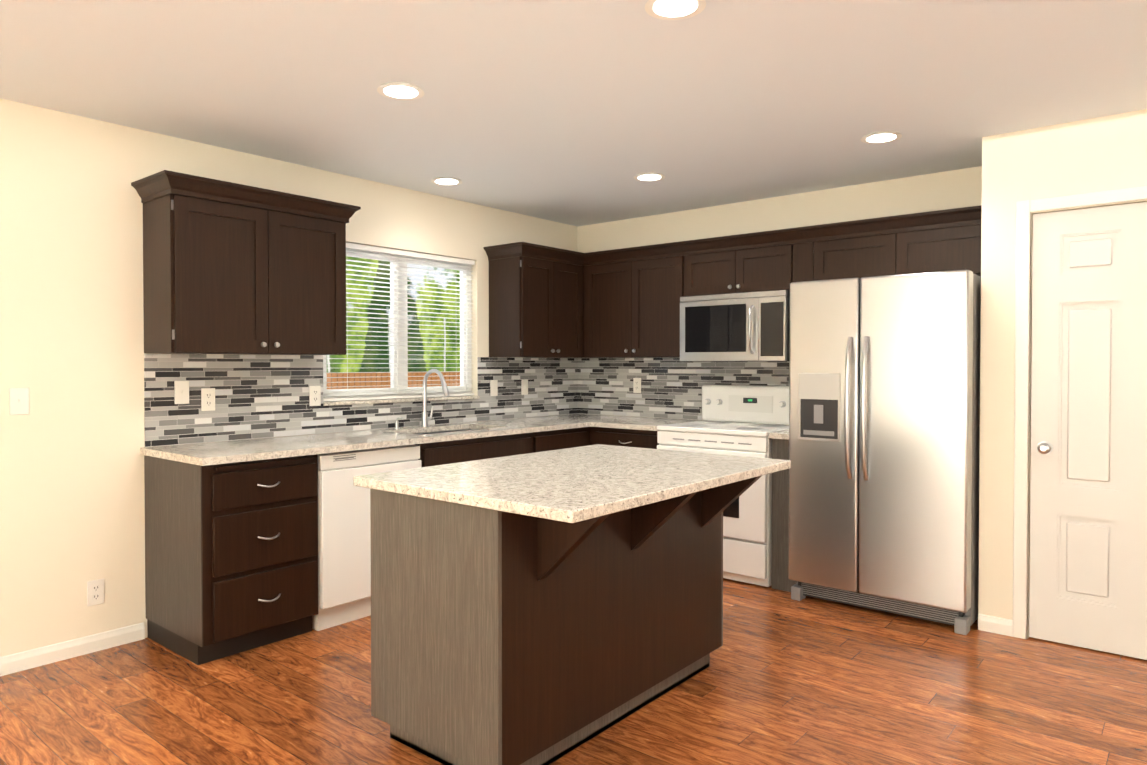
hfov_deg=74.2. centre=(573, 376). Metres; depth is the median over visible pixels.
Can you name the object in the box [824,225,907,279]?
upper cabinet
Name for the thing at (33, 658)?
baseboard
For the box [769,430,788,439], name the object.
countertop
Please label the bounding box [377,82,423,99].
recessed light
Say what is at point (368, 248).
window blinds
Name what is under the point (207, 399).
electrical outlet
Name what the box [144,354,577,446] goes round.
backsplash
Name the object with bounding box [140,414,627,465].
countertop
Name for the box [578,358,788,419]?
backsplash
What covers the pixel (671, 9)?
recessed light
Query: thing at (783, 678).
floor
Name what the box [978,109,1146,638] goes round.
wall
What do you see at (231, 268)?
upper cabinet
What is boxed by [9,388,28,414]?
light switch
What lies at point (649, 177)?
recessed light
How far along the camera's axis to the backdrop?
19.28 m
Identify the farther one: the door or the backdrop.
the backdrop
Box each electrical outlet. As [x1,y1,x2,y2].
[87,578,103,606]
[201,388,214,410]
[309,386,320,405]
[633,378,640,392]
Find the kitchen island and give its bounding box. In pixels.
[370,476,760,764]
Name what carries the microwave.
attached to the upper cabinet at (741, 266)
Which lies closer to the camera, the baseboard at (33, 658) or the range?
the baseboard at (33, 658)
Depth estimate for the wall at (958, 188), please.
4.98 m
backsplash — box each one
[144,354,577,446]
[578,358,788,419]
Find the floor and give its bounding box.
[0,578,1146,764]
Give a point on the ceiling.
(576, 112)
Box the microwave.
[680,290,789,361]
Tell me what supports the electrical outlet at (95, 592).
attached to the wall at (72, 502)
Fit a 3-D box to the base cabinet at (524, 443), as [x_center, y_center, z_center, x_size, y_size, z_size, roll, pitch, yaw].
[-0.315,0.795,5.291,0.608,0.888,0.550,1,1,40]
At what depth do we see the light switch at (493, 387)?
5.43 m
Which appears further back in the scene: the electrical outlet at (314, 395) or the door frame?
the electrical outlet at (314, 395)
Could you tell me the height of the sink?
0.197 m
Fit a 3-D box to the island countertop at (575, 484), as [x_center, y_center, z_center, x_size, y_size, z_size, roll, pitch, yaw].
[0.060,0.368,2.913,1.010,0.034,1.420,1,1,40]
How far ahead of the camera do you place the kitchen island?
2.52 m
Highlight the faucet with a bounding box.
[421,369,449,426]
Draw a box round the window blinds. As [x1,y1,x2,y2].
[323,242,474,400]
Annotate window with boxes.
[322,249,471,398]
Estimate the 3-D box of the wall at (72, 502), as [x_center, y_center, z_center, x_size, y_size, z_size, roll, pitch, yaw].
[-2.207,0.044,3.587,0.150,2.440,7.150,1,1,40]
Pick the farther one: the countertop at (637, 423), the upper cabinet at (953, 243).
the countertop at (637, 423)
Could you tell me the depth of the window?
4.89 m
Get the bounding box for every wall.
[0,98,576,656]
[577,166,981,419]
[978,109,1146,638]
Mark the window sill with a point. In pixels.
(349, 402)
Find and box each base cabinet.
[144,454,317,664]
[418,455,491,466]
[468,427,588,457]
[589,427,658,448]
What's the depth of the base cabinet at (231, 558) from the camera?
3.46 m
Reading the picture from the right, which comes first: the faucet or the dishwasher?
the faucet
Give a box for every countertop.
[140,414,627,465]
[353,444,790,522]
[588,416,702,430]
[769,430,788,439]
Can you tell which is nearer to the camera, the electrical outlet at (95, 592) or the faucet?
the electrical outlet at (95, 592)
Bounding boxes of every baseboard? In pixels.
[0,622,144,675]
[978,614,1012,636]
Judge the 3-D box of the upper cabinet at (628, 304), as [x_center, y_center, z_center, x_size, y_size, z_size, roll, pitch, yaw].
[0.484,-0.496,5.542,0.890,0.718,0.393,1,1,40]
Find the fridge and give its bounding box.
[789,270,980,634]
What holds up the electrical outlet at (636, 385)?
attached to the backsplash at (671, 388)
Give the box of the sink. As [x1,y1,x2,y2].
[414,429,478,434]
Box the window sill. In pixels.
[323,395,479,405]
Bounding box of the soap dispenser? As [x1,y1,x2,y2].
[394,417,403,428]
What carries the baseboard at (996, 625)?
attached to the wall at (1103, 153)
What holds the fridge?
on the floor
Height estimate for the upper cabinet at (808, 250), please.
0.313 m
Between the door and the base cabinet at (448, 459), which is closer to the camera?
the door
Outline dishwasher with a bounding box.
[312,445,420,630]
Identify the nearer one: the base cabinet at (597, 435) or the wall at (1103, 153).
the wall at (1103, 153)
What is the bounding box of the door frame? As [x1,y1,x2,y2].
[1013,186,1146,638]
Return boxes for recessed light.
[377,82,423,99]
[431,177,461,184]
[633,173,664,180]
[645,0,705,19]
[861,131,901,143]
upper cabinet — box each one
[131,170,360,354]
[486,249,575,357]
[576,249,683,357]
[684,237,791,296]
[792,233,823,281]
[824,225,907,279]
[908,213,981,275]
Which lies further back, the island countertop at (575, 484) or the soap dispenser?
the soap dispenser
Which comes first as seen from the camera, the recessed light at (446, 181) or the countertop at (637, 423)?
the recessed light at (446, 181)
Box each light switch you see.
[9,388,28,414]
[174,381,188,403]
[490,380,497,395]
[521,379,527,394]
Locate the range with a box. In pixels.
[657,384,788,586]
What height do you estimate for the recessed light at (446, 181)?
0.009 m
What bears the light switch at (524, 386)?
attached to the backsplash at (261, 396)
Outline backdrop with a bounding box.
[327,256,459,388]
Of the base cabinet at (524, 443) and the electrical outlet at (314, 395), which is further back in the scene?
the base cabinet at (524, 443)
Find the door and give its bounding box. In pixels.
[1029,202,1146,659]
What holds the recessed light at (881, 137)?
in the ceiling
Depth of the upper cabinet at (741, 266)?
4.89 m
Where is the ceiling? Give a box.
[0,0,1146,226]
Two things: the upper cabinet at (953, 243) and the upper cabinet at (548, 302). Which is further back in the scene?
the upper cabinet at (548, 302)
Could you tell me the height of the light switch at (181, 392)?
0.115 m

